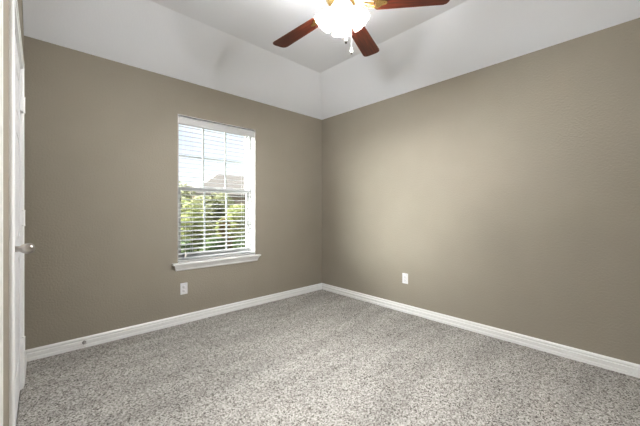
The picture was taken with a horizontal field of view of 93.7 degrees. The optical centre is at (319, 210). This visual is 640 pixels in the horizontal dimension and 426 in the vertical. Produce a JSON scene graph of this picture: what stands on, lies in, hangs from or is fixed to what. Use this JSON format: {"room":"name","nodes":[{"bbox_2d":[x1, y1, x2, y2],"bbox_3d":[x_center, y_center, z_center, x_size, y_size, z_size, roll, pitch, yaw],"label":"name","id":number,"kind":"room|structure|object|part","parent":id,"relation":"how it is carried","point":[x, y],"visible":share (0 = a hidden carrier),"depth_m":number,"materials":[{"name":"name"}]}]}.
{"room":"empty bedroom","nodes":[
{"label":"empty bedroom","id":0,"kind":"room"},
{"bbox_2d":[3,0,23,425],"bbox_3d":[-0.999,-0.362,0.851,0.120,3.010,3.690,0,0,-43],"label":"wall","id":1,"kind":"structure","parent":0,"point":[5,2],"depth_m":1.10,"materials":[{"name":"beige paint"}]},
{"bbox_2d":[0,0,2,425],"bbox_3d":[-0.622,0.087,0.458,0.135,2.092,0.944,0,0,-43],"label":"trim","id":2,"kind":"structure","parent":1,"relation":"attached to","point":[1,1],"depth_m":0.82,"materials":[{"name":"white paint"}]},
{"bbox_2d":[9,0,23,425],"bbox_3d":[-1.616,0.087,1.524,0.135,2.092,1.039,0,0,-43],"label":"trim","id":3,"kind":"structure","parent":1,"relation":"attached to","point":[14,22],"depth_m":1.20,"materials":[{"name":"white paint"}]},
{"bbox_2d":[15,37,34,425],"bbox_3d":[-1.567,0.118,1.574,0.110,2.019,0.915,0,0,-43],"label":"door","id":4,"kind":"structure","parent":1,"relation":"in","point":[27,248],"depth_m":1.70,"materials":[{"name":"white paint"}]},
{"bbox_3d":[-1.592,0.118,1.546,0.035,2.019,0.908,0,0,-43],"label":"panel","id":5,"kind":"part","parent":4,"relation":"part of","materials":[{"name":"white paint"}]},
{"bbox_3d":[-1.299,0.167,1.312,0.076,0.066,0.066,0,0,-43],"label":"handle","id":6,"kind":"part","parent":4,"relation":"part of","materials":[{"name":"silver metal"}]},
{"bbox_2d":[24,352,26,384],"bbox_3d":[-0.950,1.089,0.898,0.016,0.088,3.690,0,0,-43],"label":"baseboard","id":7,"kind":"structure","parent":1,"relation":"attached to","point":[25,355],"depth_m":2.08,"materials":[{"name":"white paint"}]},
{"bbox_2d":[24,36,321,349],"bbox_3d":[-1.133,-0.362,3.330,3.303,3.010,0.120,0,0,-43],"label":"wall","id":8,"kind":"structure","parent":0,"point":[101,134],"depth_m":2.70,"materials":[{"name":"beige paint"}]},
{"bbox_2d":[25,283,321,361],"bbox_3d":[-1.087,1.089,3.280,3.063,0.088,0.016,0,0,-43],"label":"baseboard","id":9,"kind":"structure","parent":8,"relation":"attached to","point":[36,353],"depth_m":2.82,"materials":[{"name":"white paint"}]},
{"bbox_2d":[180,283,187,294],"bbox_3d":[-1.370,0.787,3.021,0.070,0.114,0.010,0,0,-43],"label":"electrical outlet","id":10,"kind":"object","parent":8,"relation":"attached to","point":[183,286],"visible":1,"depth_m":3.02,"materials":[{"name":"white plastic"}]},
{"bbox_2d":[172,114,260,270],"bbox_3d":[-1.135,-0.180,3.329,0.987,1.562,0.210,0,0,-43],"label":"window","id":11,"kind":"structure","parent":8,"relation":"in","point":[187,265],"depth_m":3.41,"materials":[{"name":"white paint"}]},
{"bbox_2d":[179,128,245,188],"bbox_3d":[-1.189,-0.572,3.387,0.773,0.660,0.006,0,0,-43],"label":"grille","id":12,"kind":"object","parent":11,"relation":"attached to","point":[202,158],"depth_m":3.35,"materials":[{"name":"grey plastic"}]},
{"bbox_3d":[-1.189,-0.570,3.387,0.817,0.725,0.024,0,0,-43],"label":"sash","id":13,"kind":"part","parent":11,"relation":"part of","materials":[{"name":"grey plastic"}]},
{"bbox_3d":[-1.168,0.126,3.364,0.817,0.745,0.026,0,0,-43],"label":"sash","id":14,"kind":"part","parent":11,"relation":"part of","materials":[{"name":"grey plastic"}]},
{"bbox_2d":[187,192,243,250],"bbox_3d":[-1.168,0.123,3.364,0.757,0.660,0.006,0,0,-43],"label":"grille","id":15,"kind":"object","parent":11,"relation":"attached to","point":[204,192],"depth_m":3.28,"materials":[{"name":"grey plastic"}]},
{"bbox_2d":[178,116,254,261],"bbox_3d":[-1.110,-0.212,3.302,0.865,1.462,0.081,0,0,-43],"label":"window blind","id":16,"kind":"object","parent":11,"relation":"attached to","point":[181,120],"visible":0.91,"depth_m":3.26,"materials":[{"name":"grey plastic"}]},
{"bbox_3d":[-1.332,-0.199,3.113,0.002,1.424,0.055,0,0,-43],"label":"ladder cord","id":17,"kind":"part","parent":16,"relation":"part of","materials":[{"name":"white fabric"}]},
{"bbox_3d":[-1.119,0.511,3.312,0.857,0.016,0.050,0,0,-43],"label":"rail","id":18,"kind":"part","parent":16,"relation":"part of","materials":[{"name":"grey plastic"}]},
{"bbox_3d":[-0.906,-0.199,3.510,0.002,1.424,0.055,0,0,-43],"label":"ladder cord","id":19,"kind":"part","parent":16,"relation":"part of","materials":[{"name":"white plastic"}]},
{"bbox_3d":[-1.109,0.533,3.301,0.987,0.020,0.135,0,0,-43],"label":"sill","id":20,"kind":"part","parent":11,"relation":"part of","materials":[{"name":"white paint"}]},
{"bbox_2d":[16,289,639,425],"bbox_3d":[-0.340,1.200,1.466,4.683,0.146,3.930,0,0,-43],"label":"floor","id":21,"kind":"structure","parent":0,"point":[321,357],"depth_m":2.03,"materials":[{"name":"carpet"}]},
{"bbox_2d":[22,0,639,119],"bbox_3d":[0.165,-1.497,1.936,3.067,0.380,3.694,0,0,-43],"label":"ceiling","id":22,"kind":"structure","parent":0,"point":[227,46],"depth_m":2.59,"materials":[{"name":"white paint"}]},
{"bbox_2d":[273,0,449,56],"bbox_3d":[0.105,-1.319,1.944,1.287,0.576,1.243,0,0,-43],"label":"ceiling fan","id":23,"kind":"object","parent":22,"relation":"hanging from","point":[344,12],"visible":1,"depth_m":1.93,"materials":[{"name":"gold metal"}]},
{"bbox_3d":[-0.168,-1.307,2.221,0.465,0.006,0.138,0,8,45],"label":"fan blade","id":24,"kind":"part","parent":23,"relation":"part of","materials":[{"name":"brown wood"}]},
{"bbox_3d":[0.028,-1.223,1.924,0.135,0.144,0.135,0,0,-43],"label":"lamp shade","id":25,"kind":"part","parent":23,"relation":"part of","materials":[{"name":"white glass"}]},
{"bbox_3d":[0.147,-1.223,2.029,0.135,0.144,0.135,0,0,-43],"label":"lamp shade","id":26,"kind":"part","parent":23,"relation":"part of","materials":[{"name":"white glass"}]},
{"bbox_3d":[0.133,-1.223,1.804,0.135,0.144,0.135,0,0,-43],"label":"lamp shade","id":27,"kind":"part","parent":23,"relation":"part of","materials":[{"name":"white glass"}]},
{"bbox_3d":[0.134,-1.242,1.827,0.057,0.071,0.056,0,0,-43],"label":"light bulb","id":28,"kind":"part","parent":23,"relation":"part of","materials":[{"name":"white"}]},
{"bbox_3d":[0.252,-1.223,1.909,0.135,0.144,0.135,0,0,-43],"label":"lamp shade","id":29,"kind":"part","parent":23,"relation":"part of","materials":[{"name":"white glass"}]},
{"bbox_3d":[0.334,-1.307,2.303,0.138,0.006,0.465,-9,-4,26],"label":"fan blade","id":30,"kind":"part","parent":23,"relation":"part of","materials":[{"name":"brown wood"}]},
{"bbox_3d":[0.568,-1.307,1.852,0.465,0.006,0.138,0,-8,9],"label":"fan blade","id":31,"kind":"part","parent":23,"relation":"part of","materials":[{"name":"brown wood"}]},
{"bbox_2d":[322,18,639,364],"bbox_3d":[1.371,-0.362,2.977,0.120,3.010,3.810,0,0,-43],"label":"wall","id":32,"kind":"structure","parent":0,"point":[506,194],"depth_m":2.61,"materials":[{"name":"beige paint"}]},
{"bbox_2d":[402,273,407,283],"bbox_3d":[0.946,0.756,3.337,0.010,0.114,0.070,0,0,-43],"label":"electrical outlet","id":33,"kind":"object","parent":32,"relation":"attached to","point":[404,275],"visible":1,"depth_m":3.33,"materials":[{"name":"white plastic"}]},
{"bbox_2d":[322,283,639,377],"bbox_3d":[1.280,1.089,2.974,0.016,0.088,3.690,0,0,-43],"label":"baseboard","id":34,"kind":"structure","parent":32,"relation":"attached to","point":[617,365],"depth_m":2.59,"materials":[{"name":"white paint"}]},
{"label":"outside","id":35,"kind":"structure","parent":0,"visible":0},
{"bbox_3d":[-15.034,1.583,31.503,65.000,0.200,59.700,0,0,-43],"label":"ground","id":36,"kind":"structure","parent":35,"visible":0},
{"bbox_2d":[179,181,195,207],"bbox_3d":[-5.765,0.122,13.091,2.047,2.785,2.124,0,0,-43],"label":"tree","id":37,"kind":"object","parent":36,"relation":"on","point":[189,194],"visible":0.07,"depth_m":12.65,"materials":[{"name":"green plant"}]},
{"bbox_2d":[181,241,193,252],"bbox_3d":[-2.735,1.041,5.844,0.668,0.952,0.555,0,0,-2],"label":"plant","id":38,"kind":"object","parent":36,"relation":"on","point":[182,242],"visible":0.17,"depth_m":5.75,"materials":[{"name":"green plant"}]},
{"bbox_2d":[181,198,211,251],"bbox_3d":[-3.284,0.598,7.417,1.407,1.842,1.618,0,0,-43],"label":"shrub","id":39,"kind":"object","parent":36,"relation":"on","point":[182,201],"visible":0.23,"depth_m":7.19,"materials":[{"name":"green plant"}]},
{"bbox_2d":[189,193,235,236],"bbox_3d":[-3.831,0.438,10.432,1.827,2.162,1.685,0,0,-43],"label":"shrub","id":40,"kind":"object","parent":36,"relation":"on","point":[210,200],"visible":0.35,"depth_m":10.15,"materials":[{"name":"green plant"}]},
{"bbox_2d":[199,236,227,250],"bbox_3d":[-2.288,1.020,6.408,0.708,0.993,0.593,0,0,30],"label":"plant","id":41,"kind":"object","parent":36,"relation":"on","point":[219,239],"visible":0.12,"depth_m":6.29,"materials":[{"name":"green plant"}]},
{"bbox_2d":[187,174,245,205],"bbox_3d":[-6.410,-0.642,24.299,10.400,4.330,7.000,0,0,-43],"label":"neighbouring house","id":42,"kind":"structure","parent":36,"relation":"on","point":[229,178],"depth_m":21.25,"materials":[{"name":"brick"}]},
{"bbox_2d":[217,218,234,248],"bbox_3d":[-2.407,0.858,7.576,0.601,1.314,0.531,0,0,-43],"label":"flowering shrub","id":43,"kind":"object","parent":36,"relation":"on","point":[219,223],"visible":0.21,"depth_m":7.58,"materials":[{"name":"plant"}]},
{"bbox_2d":[214,203,245,247],"bbox_3d":[-2.518,0.656,8.857,1.298,1.725,1.379,0,0,-43],"label":"shrub","id":44,"kind":"object","parent":36,"relation":"on","point":[231,206],"visible":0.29,"depth_m":8.54,"materials":[{"name":"green plant"}]},
{"bbox_2d":[232,238,245,247],"bbox_3d":[-1.722,1.074,6.944,0.537,0.887,0.663,0,0,31],"label":"plant","id":45,"kind":"object","parent":36,"relation":"on","point":[235,242],"visible":0.08,"depth_m":6.83,"materials":[{"name":"green plant"}]}
]}

